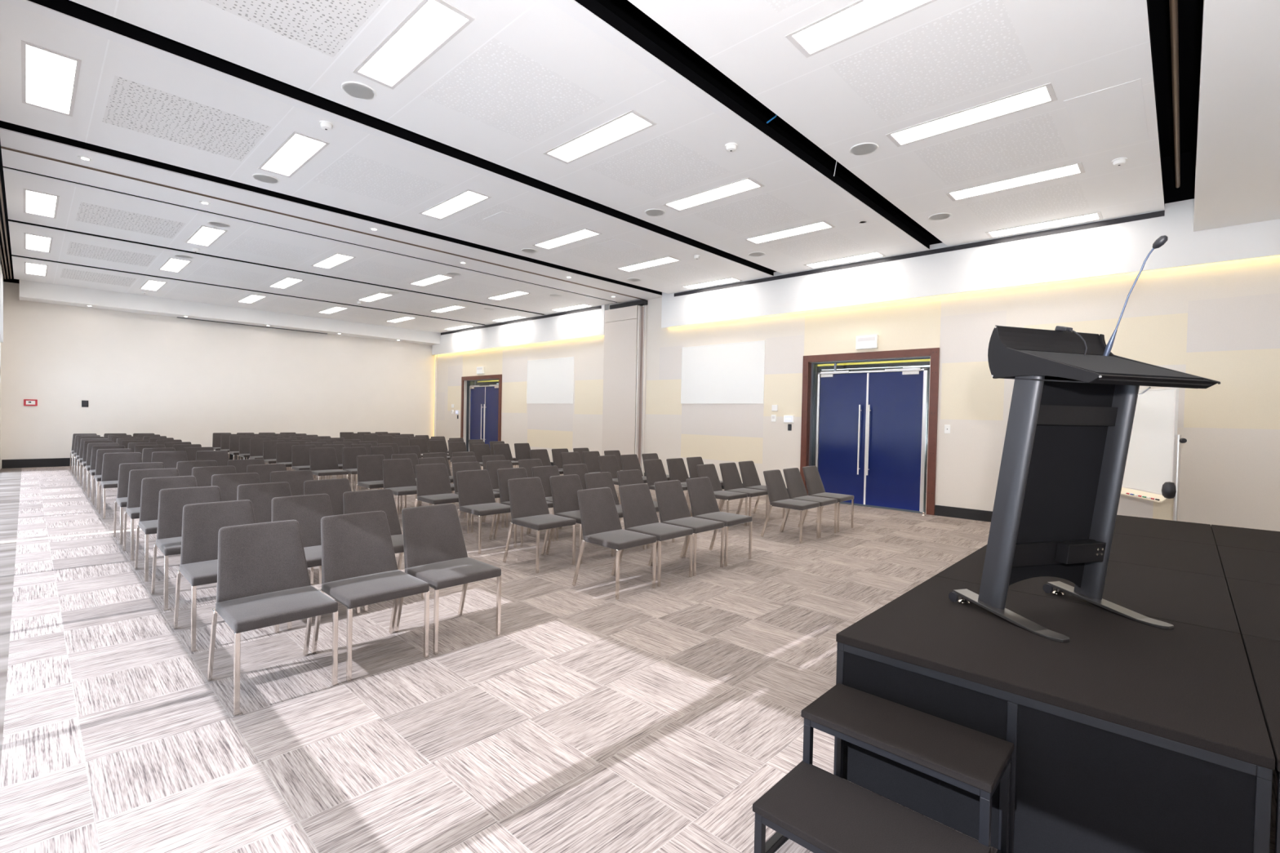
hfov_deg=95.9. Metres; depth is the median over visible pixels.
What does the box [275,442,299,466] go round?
chair
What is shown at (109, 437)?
chair
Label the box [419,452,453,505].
chair
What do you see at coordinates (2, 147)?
trim
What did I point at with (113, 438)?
chair
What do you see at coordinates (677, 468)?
chair
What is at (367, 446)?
chair
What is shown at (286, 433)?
chair
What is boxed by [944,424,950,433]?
light switch
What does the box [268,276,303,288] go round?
recessed light
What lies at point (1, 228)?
rail
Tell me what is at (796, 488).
chair
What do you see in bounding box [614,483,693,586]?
chair
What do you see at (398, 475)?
chair
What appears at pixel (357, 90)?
ceiling speaker
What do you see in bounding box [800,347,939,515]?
door
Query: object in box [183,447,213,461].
chair
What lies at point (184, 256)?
ceiling speaker
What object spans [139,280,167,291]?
recessed light
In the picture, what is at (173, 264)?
diffuser
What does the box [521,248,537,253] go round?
ceiling speaker
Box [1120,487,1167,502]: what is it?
tray
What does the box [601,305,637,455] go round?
column
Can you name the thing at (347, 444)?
chair
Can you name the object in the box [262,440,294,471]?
chair
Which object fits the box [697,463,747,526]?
chair
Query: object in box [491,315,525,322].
recessed light
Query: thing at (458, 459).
chair
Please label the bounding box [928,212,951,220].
ceiling speaker
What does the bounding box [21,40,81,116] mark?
recessed light
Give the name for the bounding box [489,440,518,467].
chair
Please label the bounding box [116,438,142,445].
chair
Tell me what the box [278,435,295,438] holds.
chair
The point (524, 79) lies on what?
ceiling
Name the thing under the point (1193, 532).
stage platform
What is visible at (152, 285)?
diffuser
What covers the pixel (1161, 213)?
trim
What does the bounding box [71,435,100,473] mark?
chair
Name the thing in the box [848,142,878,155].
ceiling speaker
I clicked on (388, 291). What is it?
ceiling speaker
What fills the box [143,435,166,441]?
chair
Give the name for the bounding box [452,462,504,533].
chair
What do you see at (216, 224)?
ceiling speaker
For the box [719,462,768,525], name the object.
chair
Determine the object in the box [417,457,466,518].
chair
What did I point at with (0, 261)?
window
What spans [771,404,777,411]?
wall sensor
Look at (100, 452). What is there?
chair
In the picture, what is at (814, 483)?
chair
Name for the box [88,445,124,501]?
chair
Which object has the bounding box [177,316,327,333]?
trim
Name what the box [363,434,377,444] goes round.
chair
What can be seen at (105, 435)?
chair
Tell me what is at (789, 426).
power outlet
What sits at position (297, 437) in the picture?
chair
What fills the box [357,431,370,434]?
chair
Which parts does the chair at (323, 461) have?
backrest, seat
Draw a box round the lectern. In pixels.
[948,235,1221,642]
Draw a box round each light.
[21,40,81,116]
[22,188,59,218]
[23,232,53,253]
[24,262,48,276]
[77,155,93,160]
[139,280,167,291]
[158,257,191,272]
[185,225,226,246]
[199,200,210,204]
[236,294,266,303]
[257,131,329,177]
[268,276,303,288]
[311,253,355,269]
[317,306,347,314]
[352,0,475,89]
[356,293,394,302]
[369,227,378,231]
[385,316,416,322]
[408,274,453,286]
[418,189,491,219]
[430,305,466,312]
[444,324,473,330]
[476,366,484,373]
[486,290,530,300]
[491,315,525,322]
[532,228,601,249]
[542,109,657,164]
[551,303,591,311]
[616,256,680,271]
[662,177,764,211]
[680,277,742,289]
[744,220,835,244]
[785,0,936,57]
[803,251,885,268]
[855,334,878,349]
[885,82,1057,146]
[945,161,1084,201]
[985,211,1102,238]
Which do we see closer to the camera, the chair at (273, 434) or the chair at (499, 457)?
the chair at (499, 457)
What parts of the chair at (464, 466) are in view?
backrest, leg, seat, leg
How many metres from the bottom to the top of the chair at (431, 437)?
0.836 m
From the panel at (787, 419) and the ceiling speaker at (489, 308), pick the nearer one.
the panel at (787, 419)
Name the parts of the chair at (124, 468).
leg, seat, leg, backrest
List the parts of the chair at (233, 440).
seat, backrest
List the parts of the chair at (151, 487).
leg, leg, seat, backrest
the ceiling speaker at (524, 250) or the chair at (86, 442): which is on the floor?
the chair at (86, 442)
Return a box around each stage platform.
[833,576,1275,852]
[934,544,1240,634]
[1108,533,1225,577]
[1113,515,1216,545]
[1211,524,1279,552]
[1217,545,1279,585]
[1226,577,1279,641]
[1242,634,1279,852]
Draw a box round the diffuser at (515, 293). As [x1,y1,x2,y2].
[491,291,526,299]
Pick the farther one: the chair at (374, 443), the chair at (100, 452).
the chair at (374, 443)
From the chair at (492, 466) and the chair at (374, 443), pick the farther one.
the chair at (374, 443)
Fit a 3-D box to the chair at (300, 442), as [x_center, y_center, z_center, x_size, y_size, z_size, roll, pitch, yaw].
[-7.081,0.720,12.223,0.592,0.836,0.494,2,1,43]
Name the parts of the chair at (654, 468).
backrest, seat, leg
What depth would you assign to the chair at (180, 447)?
10.20 m
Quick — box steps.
[752,683,1013,852]
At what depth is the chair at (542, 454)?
10.91 m
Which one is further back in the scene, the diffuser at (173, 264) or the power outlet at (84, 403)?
the power outlet at (84, 403)
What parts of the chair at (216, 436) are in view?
seat, backrest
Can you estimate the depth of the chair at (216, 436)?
15.06 m
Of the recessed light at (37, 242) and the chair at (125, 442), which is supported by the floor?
the chair at (125, 442)
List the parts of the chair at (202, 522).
leg, leg, seat, backrest, leg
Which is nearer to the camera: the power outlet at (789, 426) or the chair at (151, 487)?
the chair at (151, 487)
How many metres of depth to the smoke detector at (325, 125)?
5.54 m
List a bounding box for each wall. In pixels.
[0,254,0,468]
[0,281,435,468]
[435,254,1279,531]
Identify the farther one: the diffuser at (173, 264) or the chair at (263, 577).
the diffuser at (173, 264)
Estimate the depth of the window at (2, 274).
11.75 m
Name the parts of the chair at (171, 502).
leg, leg, seat, backrest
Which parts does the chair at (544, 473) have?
backrest, seat, leg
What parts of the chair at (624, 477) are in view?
backrest, seat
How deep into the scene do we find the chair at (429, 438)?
14.67 m
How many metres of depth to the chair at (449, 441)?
13.93 m
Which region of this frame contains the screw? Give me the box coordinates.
[1095,547,1103,555]
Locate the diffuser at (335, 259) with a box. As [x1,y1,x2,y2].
[315,253,351,267]
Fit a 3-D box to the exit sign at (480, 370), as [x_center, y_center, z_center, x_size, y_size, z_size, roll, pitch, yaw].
[-5.143,-1.811,18.620,0.370,0.230,0.072,2,1,43]
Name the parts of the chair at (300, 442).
backrest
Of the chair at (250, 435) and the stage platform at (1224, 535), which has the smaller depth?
the stage platform at (1224, 535)
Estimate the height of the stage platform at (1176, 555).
0.600 m
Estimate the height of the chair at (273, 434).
0.836 m
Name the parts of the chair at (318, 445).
backrest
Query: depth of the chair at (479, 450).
12.25 m
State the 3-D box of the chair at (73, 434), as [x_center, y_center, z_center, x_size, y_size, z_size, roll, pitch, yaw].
[-12.602,0.589,13.133,0.592,0.836,0.494,2,1,43]
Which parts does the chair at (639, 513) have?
leg, backrest, leg, seat, leg, leg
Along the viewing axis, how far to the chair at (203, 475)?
6.44 m
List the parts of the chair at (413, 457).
leg, backrest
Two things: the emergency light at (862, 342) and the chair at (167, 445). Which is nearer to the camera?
the emergency light at (862, 342)
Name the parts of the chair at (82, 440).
leg, backrest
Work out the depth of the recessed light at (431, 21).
4.31 m
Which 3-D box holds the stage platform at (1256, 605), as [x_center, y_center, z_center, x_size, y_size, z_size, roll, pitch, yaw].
[3.538,1.228,2.587,1.251,0.600,1.306,2,1,43]
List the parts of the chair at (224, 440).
backrest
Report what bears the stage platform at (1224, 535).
on the floor
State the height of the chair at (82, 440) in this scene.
0.836 m
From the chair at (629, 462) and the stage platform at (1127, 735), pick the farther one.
the chair at (629, 462)
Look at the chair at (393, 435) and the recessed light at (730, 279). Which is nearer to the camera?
the recessed light at (730, 279)
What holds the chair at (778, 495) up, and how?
on the floor
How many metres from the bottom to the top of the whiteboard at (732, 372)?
1.256 m
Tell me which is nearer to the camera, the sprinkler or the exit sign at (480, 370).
the sprinkler
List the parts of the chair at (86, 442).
leg, leg, backrest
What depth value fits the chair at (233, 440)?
13.81 m
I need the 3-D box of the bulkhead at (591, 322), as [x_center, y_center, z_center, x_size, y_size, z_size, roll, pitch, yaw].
[-4.107,-2.832,17.593,8.960,0.820,0.148,2,1,43]
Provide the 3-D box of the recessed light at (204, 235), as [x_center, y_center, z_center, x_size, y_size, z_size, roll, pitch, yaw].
[-7.034,-3.085,9.350,1.340,0.032,0.330,2,1,43]
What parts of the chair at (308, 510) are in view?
leg, backrest, seat, leg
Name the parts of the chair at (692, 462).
backrest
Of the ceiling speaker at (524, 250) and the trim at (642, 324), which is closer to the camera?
the ceiling speaker at (524, 250)
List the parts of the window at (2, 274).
curtain rail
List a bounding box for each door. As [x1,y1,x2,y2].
[460,374,502,451]
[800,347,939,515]
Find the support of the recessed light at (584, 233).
in the ceiling at (524, 79)
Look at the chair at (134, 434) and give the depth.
13.95 m
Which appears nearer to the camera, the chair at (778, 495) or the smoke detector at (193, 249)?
the chair at (778, 495)
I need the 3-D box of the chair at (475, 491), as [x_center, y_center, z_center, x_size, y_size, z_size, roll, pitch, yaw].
[-1.750,0.934,6.498,0.592,0.836,0.494,2,1,43]
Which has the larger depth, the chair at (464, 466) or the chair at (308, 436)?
the chair at (308, 436)
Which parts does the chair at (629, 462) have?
backrest, seat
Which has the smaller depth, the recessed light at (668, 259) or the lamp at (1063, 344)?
the lamp at (1063, 344)
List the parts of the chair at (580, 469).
backrest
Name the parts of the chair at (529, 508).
leg, backrest, leg, seat, leg, leg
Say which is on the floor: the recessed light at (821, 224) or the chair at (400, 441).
the chair at (400, 441)
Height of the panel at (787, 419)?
0.140 m
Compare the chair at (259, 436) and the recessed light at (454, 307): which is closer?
the chair at (259, 436)
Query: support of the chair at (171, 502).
on the floor
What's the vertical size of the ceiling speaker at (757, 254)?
0.008 m
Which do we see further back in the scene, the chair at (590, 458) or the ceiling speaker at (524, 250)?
the chair at (590, 458)
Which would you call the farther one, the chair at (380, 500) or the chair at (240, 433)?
the chair at (240, 433)
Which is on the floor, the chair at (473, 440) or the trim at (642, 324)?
the chair at (473, 440)
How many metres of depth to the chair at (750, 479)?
8.90 m
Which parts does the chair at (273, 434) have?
backrest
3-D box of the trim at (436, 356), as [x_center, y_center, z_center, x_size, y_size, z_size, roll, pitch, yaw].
[-7.311,-1.063,20.660,0.030,3.680,0.068,2,1,43]
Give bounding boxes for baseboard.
[1,453,251,468]
[513,460,992,522]
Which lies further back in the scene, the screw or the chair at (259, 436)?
the chair at (259, 436)
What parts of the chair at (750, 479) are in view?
backrest, seat, leg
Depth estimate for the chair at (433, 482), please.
7.26 m
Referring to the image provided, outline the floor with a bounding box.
[0,457,1277,852]
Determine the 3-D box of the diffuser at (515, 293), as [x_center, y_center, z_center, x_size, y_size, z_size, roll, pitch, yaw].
[-3.093,-3.084,13.537,1.256,0.020,0.278,2,1,43]
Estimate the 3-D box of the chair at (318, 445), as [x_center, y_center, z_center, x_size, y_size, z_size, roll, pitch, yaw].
[-6.410,0.745,11.592,0.592,0.836,0.494,2,1,43]
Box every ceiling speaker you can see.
[174,254,193,258]
[207,221,230,227]
[252,173,279,183]
[340,80,377,100]
[386,290,399,293]
[446,271,461,275]
[484,307,494,310]
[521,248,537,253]
[550,293,561,297]
[626,277,640,281]
[644,208,665,216]
[748,251,765,257]
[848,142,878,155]
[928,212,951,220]
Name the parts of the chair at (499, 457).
backrest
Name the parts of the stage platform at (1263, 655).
leg, frame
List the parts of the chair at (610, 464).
backrest, seat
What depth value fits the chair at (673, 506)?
5.83 m
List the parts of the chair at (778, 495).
leg, backrest, leg, seat, leg, leg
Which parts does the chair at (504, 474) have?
leg, backrest, leg, seat, leg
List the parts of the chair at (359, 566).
leg, leg, backrest, seat, leg, leg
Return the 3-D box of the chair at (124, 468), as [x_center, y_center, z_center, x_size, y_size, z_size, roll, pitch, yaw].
[-5.642,0.851,6.585,0.592,0.836,0.494,2,1,43]
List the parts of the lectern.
post, panel, hood panel, felt panel, post, panel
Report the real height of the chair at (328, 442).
0.836 m
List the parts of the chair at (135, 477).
leg, leg, seat, backrest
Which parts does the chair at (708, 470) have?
backrest, leg, leg, seat, leg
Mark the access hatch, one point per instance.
(502, 218)
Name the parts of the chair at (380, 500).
leg, backrest, seat, leg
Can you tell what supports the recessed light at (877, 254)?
in the ceiling at (524, 79)
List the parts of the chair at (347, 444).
backrest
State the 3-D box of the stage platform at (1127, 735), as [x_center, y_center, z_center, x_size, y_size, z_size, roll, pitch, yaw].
[1.725,1.192,2.490,1.251,0.600,1.313,2,1,43]
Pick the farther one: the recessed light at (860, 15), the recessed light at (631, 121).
the recessed light at (631, 121)
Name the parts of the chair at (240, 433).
backrest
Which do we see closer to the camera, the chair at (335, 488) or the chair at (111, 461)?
the chair at (335, 488)
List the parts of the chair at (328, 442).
backrest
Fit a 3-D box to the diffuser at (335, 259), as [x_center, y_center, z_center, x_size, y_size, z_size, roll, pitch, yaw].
[-5.718,-3.089,10.748,1.256,0.020,0.278,2,1,43]
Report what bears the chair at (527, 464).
on the floor
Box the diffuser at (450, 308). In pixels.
[433,306,462,311]
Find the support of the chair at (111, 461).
on the floor
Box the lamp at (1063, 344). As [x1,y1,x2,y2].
[1054,325,1087,355]
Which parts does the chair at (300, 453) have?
seat, backrest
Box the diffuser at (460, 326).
[448,325,471,329]
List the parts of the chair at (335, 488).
leg, backrest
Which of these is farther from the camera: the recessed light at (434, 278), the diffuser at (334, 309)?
the diffuser at (334, 309)
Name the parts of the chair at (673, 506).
backrest, leg, seat, leg, leg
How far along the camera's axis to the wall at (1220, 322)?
8.95 m
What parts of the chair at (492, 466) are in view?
backrest, leg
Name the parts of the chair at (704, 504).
leg, backrest, leg, seat, leg, leg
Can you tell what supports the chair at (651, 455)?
on the floor
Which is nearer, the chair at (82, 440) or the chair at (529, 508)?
the chair at (529, 508)
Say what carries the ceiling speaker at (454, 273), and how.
attached to the ceiling at (524, 79)
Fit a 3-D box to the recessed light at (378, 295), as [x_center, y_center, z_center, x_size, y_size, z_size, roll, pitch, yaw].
[-6.469,-3.158,14.092,1.380,0.032,0.330,2,1,43]
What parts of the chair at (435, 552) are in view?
leg, backrest, leg, seat, leg, leg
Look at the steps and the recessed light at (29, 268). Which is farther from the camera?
the recessed light at (29, 268)
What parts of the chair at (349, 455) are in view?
seat, leg, backrest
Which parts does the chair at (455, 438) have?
backrest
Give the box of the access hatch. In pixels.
[482,211,537,229]
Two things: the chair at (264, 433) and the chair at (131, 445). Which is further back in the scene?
the chair at (264, 433)
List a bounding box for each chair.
[70,433,97,470]
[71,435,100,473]
[74,436,104,479]
[77,438,108,484]
[80,440,113,488]
[84,443,119,494]
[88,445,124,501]
[92,448,132,509]
[98,452,142,519]
[103,433,126,438]
[107,435,131,440]
[111,435,137,443]
[113,462,164,544]
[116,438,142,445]
[121,440,149,448]
[123,467,179,560]
[128,442,156,452]
[133,433,154,438]
[134,444,165,457]
[134,475,197,582]
[137,434,159,439]
[142,448,175,462]
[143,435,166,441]
[149,437,173,442]
[151,451,187,468]
[151,485,222,610]
[155,440,182,444]
[164,441,191,448]
[173,444,201,451]
[173,499,279,652]
[176,460,217,475]
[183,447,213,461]
[191,466,235,486]
[195,450,229,466]
[206,520,337,715]
[211,472,260,501]
[212,432,237,459]
[220,434,247,459]
[227,458,265,473]
[228,435,249,459]
[235,432,254,459]
[236,481,313,585]
[237,436,268,464]
[245,434,266,464]
[246,463,286,483]
[248,438,271,459]
[254,435,273,438]
[258,432,275,435]
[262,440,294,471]
[265,436,293,470]
[266,433,284,464]
[270,470,313,496]
[271,493,359,630]
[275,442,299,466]
[277,438,297,442]
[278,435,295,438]
[280,432,295,435]
[288,440,322,479]
[289,433,306,436]
[289,436,307,439]
[290,444,328,479]
[301,435,317,438]
[302,437,320,442]
[303,478,351,583]
[305,442,337,479]
[309,447,348,479]
[311,511,429,681]
[313,435,330,439]
[314,440,346,479]
[320,444,357,485]
[326,437,344,441]
[332,441,355,480]
[339,431,353,439]
[341,447,379,491]
[342,439,360,444]
[342,488,424,612]
[348,444,383,489]
[351,433,365,441]
[355,440,377,480]
[355,454,402,513]
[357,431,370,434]
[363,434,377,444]
[368,446,393,489]
[375,431,387,434]
[377,435,392,444]
[377,443,399,454]
[381,434,395,437]
[382,458,431,519]
[386,432,400,435]
[391,453,420,508]
[392,436,409,451]
[393,503,501,655]
[395,435,410,443]
[398,445,421,461]
[409,438,428,457]
[411,436,428,450]
[414,435,429,447]
[414,463,469,533]
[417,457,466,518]
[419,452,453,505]
[427,440,449,460]
[429,438,448,456]
[431,436,448,453]
[448,437,463,461]
[448,440,463,463]
[448,441,466,466]
[449,456,497,503]
[452,451,475,483]
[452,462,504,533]
[456,469,516,554]
[468,439,483,451]
[469,441,484,469]
[471,444,491,466]
[482,454,505,503]
[483,460,512,527]
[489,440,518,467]
[493,443,518,467]
[493,467,554,546]
[502,477,576,573]
[514,443,530,467]
[518,458,542,477]
[528,465,560,540]
[529,448,563,474]
[545,474,613,564]
[551,448,568,470]
[560,452,582,475]
[560,463,588,528]
[572,487,656,599]
[573,448,589,463]
[582,451,600,473]
[584,471,645,555]
[598,455,621,504]
[604,450,622,471]
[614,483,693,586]
[617,469,674,548]
[620,453,647,483]
[641,453,670,480]
[643,458,689,511]
[651,480,724,576]
[666,457,692,516]
[683,476,751,566]
[686,456,723,502]
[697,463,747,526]
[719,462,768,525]
[738,460,784,521]
[760,469,819,543]
[782,467,837,537]
[802,466,853,532]
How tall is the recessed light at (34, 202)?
0.032 m
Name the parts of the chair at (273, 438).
backrest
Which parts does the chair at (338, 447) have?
backrest, seat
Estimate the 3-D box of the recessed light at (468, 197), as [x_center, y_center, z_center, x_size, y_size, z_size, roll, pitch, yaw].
[-2.486,-2.961,7.706,1.320,0.032,0.330,2,1,43]
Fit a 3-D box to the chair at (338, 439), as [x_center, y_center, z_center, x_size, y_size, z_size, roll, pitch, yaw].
[-7.107,0.694,13.652,0.592,0.836,0.494,2,1,43]
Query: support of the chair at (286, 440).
on the floor
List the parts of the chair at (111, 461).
leg, leg, seat, backrest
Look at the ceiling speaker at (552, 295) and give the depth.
13.33 m
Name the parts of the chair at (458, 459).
backrest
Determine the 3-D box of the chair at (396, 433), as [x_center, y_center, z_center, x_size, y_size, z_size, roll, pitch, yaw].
[-7.322,0.622,17.437,0.592,0.836,0.494,2,1,43]
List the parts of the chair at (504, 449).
backrest, seat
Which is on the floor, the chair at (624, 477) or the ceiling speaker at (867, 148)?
the chair at (624, 477)
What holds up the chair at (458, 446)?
on the floor
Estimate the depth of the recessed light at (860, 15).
4.01 m
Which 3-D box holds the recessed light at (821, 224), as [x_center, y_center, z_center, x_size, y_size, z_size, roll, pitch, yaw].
[2.192,-2.879,8.563,1.320,0.032,0.330,2,1,43]
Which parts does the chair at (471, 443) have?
backrest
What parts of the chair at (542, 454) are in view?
backrest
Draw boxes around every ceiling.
[0,0,1203,333]
[1193,0,1279,231]
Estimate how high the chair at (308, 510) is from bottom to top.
0.836 m
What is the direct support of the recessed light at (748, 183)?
in the ceiling at (524, 79)
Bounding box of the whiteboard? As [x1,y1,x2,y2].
[1120,387,1186,520]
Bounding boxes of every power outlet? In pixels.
[81,400,88,407]
[787,423,791,431]
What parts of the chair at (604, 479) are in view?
backrest, seat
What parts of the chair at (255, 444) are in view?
seat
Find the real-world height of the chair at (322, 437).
0.836 m
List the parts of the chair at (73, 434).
backrest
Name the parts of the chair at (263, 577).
leg, leg, backrest, seat, leg, leg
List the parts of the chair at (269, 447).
seat, backrest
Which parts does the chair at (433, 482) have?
backrest, seat, leg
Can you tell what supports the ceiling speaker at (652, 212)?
attached to the ceiling at (524, 79)
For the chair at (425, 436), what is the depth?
16.41 m
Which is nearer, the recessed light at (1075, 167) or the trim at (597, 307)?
the recessed light at (1075, 167)
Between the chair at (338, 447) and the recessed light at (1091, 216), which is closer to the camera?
the recessed light at (1091, 216)
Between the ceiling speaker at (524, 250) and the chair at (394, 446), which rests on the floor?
the chair at (394, 446)
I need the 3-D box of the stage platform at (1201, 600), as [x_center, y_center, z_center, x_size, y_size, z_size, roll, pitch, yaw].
[2.625,1.193,3.446,1.251,0.600,1.306,2,1,43]
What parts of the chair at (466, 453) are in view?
backrest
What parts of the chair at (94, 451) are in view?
leg, leg, seat, backrest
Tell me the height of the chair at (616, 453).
0.836 m
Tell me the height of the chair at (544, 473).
0.836 m
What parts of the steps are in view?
leg, tread frame, leg, leg, tread frame, leg, leg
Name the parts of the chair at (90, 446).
leg, seat, leg, backrest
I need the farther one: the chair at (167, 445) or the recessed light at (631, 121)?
the chair at (167, 445)
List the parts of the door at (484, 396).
handle, frame, handle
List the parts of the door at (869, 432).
closer arm, transom post, handle, handle, closer arm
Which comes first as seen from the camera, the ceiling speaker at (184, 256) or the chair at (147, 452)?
the chair at (147, 452)
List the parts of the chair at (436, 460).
backrest, seat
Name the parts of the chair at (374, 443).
backrest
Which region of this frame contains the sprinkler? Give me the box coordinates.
[858,220,866,223]
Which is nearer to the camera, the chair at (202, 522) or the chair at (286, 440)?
the chair at (202, 522)
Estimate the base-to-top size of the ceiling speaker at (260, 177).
0.008 m
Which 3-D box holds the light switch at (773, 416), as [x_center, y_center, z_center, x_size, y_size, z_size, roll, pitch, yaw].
[2.624,-0.164,11.335,0.100,0.135,0.032,2,1,43]
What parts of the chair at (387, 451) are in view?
backrest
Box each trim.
[0,146,644,299]
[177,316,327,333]
[434,355,437,436]
[440,306,601,334]
[609,299,648,468]
[635,305,647,474]
[674,209,1164,296]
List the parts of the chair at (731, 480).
leg, backrest, leg, seat, leg, leg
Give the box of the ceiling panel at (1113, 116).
[1063,78,1148,153]
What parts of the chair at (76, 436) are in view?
leg, backrest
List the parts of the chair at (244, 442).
seat, backrest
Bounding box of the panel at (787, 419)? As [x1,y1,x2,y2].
[783,415,794,422]
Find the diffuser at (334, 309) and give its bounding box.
[320,306,344,313]
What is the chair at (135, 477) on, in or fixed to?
on the floor
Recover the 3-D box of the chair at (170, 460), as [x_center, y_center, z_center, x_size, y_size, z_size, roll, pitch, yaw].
[-6.773,0.795,8.365,0.592,0.836,0.494,2,1,43]
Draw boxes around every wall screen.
[526,356,574,403]
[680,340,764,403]
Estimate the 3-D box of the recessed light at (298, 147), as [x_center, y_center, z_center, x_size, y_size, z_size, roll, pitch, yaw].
[-3.801,-2.963,6.308,1.320,0.032,0.330,2,1,43]
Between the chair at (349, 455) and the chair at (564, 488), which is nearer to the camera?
the chair at (564, 488)
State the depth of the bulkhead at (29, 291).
15.40 m
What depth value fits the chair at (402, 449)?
11.16 m
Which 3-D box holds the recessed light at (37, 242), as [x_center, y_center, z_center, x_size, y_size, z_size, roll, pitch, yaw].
[-10.369,-3.165,9.948,1.380,0.032,0.330,2,1,43]
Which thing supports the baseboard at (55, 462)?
attached to the wall at (184, 380)
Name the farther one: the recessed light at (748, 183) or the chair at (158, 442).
the chair at (158, 442)
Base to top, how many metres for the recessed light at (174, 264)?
0.032 m
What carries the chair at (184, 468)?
on the floor
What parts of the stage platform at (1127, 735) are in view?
leg, skirt panel, leg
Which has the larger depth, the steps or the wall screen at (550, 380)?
the wall screen at (550, 380)
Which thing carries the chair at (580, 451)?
on the floor
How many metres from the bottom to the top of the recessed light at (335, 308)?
0.032 m
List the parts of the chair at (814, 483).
leg, backrest, seat, leg, leg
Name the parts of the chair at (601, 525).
leg, backrest, leg, leg, seat, leg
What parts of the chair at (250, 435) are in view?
backrest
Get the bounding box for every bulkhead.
[19,280,440,345]
[431,303,608,355]
[661,198,1279,328]
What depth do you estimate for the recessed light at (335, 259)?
10.73 m
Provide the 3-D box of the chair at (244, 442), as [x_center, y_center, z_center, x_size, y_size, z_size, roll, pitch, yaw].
[-8.817,0.667,13.147,0.592,0.836,0.494,2,1,43]
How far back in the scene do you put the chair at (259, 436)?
14.31 m
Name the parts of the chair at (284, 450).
seat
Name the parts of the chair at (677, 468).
backrest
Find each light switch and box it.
[771,414,776,422]
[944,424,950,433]
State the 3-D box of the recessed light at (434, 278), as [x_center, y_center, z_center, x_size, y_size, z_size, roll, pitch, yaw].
[-4.402,-3.080,12.146,1.340,0.032,0.330,2,1,43]
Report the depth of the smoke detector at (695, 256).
9.83 m
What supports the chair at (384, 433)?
on the floor
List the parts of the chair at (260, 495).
backrest, leg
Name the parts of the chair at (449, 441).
backrest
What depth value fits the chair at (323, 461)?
9.96 m
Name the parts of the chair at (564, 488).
leg, backrest, seat, leg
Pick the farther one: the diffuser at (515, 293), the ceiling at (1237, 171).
the diffuser at (515, 293)
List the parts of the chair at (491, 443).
backrest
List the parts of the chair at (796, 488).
leg, backrest, leg, seat, leg, leg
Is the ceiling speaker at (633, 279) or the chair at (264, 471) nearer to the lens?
the chair at (264, 471)
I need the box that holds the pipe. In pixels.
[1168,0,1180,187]
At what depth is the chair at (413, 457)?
9.05 m
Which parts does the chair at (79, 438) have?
leg, backrest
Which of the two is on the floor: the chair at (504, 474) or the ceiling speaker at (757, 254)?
the chair at (504, 474)
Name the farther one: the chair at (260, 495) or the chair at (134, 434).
the chair at (134, 434)
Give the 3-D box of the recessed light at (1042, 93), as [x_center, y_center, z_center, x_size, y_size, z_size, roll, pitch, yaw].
[2.950,-2.803,5.227,1.310,0.032,0.330,2,1,43]
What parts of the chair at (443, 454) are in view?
backrest, seat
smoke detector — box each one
[191,247,199,252]
[319,120,333,130]
[693,254,700,259]
[724,142,737,151]
[1111,156,1127,166]
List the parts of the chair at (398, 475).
leg, backrest, seat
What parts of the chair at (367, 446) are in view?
backrest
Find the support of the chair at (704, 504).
on the floor
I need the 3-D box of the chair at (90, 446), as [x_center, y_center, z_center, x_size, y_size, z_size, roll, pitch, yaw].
[-9.224,0.716,9.955,0.592,0.836,0.494,2,1,43]
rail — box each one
[0,176,12,279]
[0,215,8,279]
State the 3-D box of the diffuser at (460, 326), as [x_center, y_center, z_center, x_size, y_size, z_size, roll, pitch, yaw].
[-5.901,-3.237,18.816,1.346,0.020,0.278,2,1,43]
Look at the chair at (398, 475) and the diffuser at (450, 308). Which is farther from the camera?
the diffuser at (450, 308)
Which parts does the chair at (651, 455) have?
backrest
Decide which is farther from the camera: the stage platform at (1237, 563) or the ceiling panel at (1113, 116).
the ceiling panel at (1113, 116)
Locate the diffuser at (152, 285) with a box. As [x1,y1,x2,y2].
[142,280,164,289]
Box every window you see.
[0,243,5,342]
[0,261,0,335]
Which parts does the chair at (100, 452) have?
leg, leg, seat, backrest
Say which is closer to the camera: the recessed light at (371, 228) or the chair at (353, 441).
the recessed light at (371, 228)
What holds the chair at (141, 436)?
on the floor
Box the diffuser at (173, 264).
[161,258,189,271]
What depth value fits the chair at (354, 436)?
16.80 m
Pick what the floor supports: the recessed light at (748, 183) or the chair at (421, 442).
the chair at (421, 442)
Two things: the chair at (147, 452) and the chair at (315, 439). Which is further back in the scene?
the chair at (315, 439)
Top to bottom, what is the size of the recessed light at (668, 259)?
0.032 m
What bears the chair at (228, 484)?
on the floor
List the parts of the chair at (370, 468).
seat, backrest, leg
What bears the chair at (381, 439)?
on the floor
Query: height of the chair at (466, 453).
0.836 m
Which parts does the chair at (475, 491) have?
backrest, leg, seat, leg, leg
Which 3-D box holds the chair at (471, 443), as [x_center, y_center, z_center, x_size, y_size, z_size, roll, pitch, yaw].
[-3.583,0.776,13.176,0.592,0.836,0.494,2,1,43]

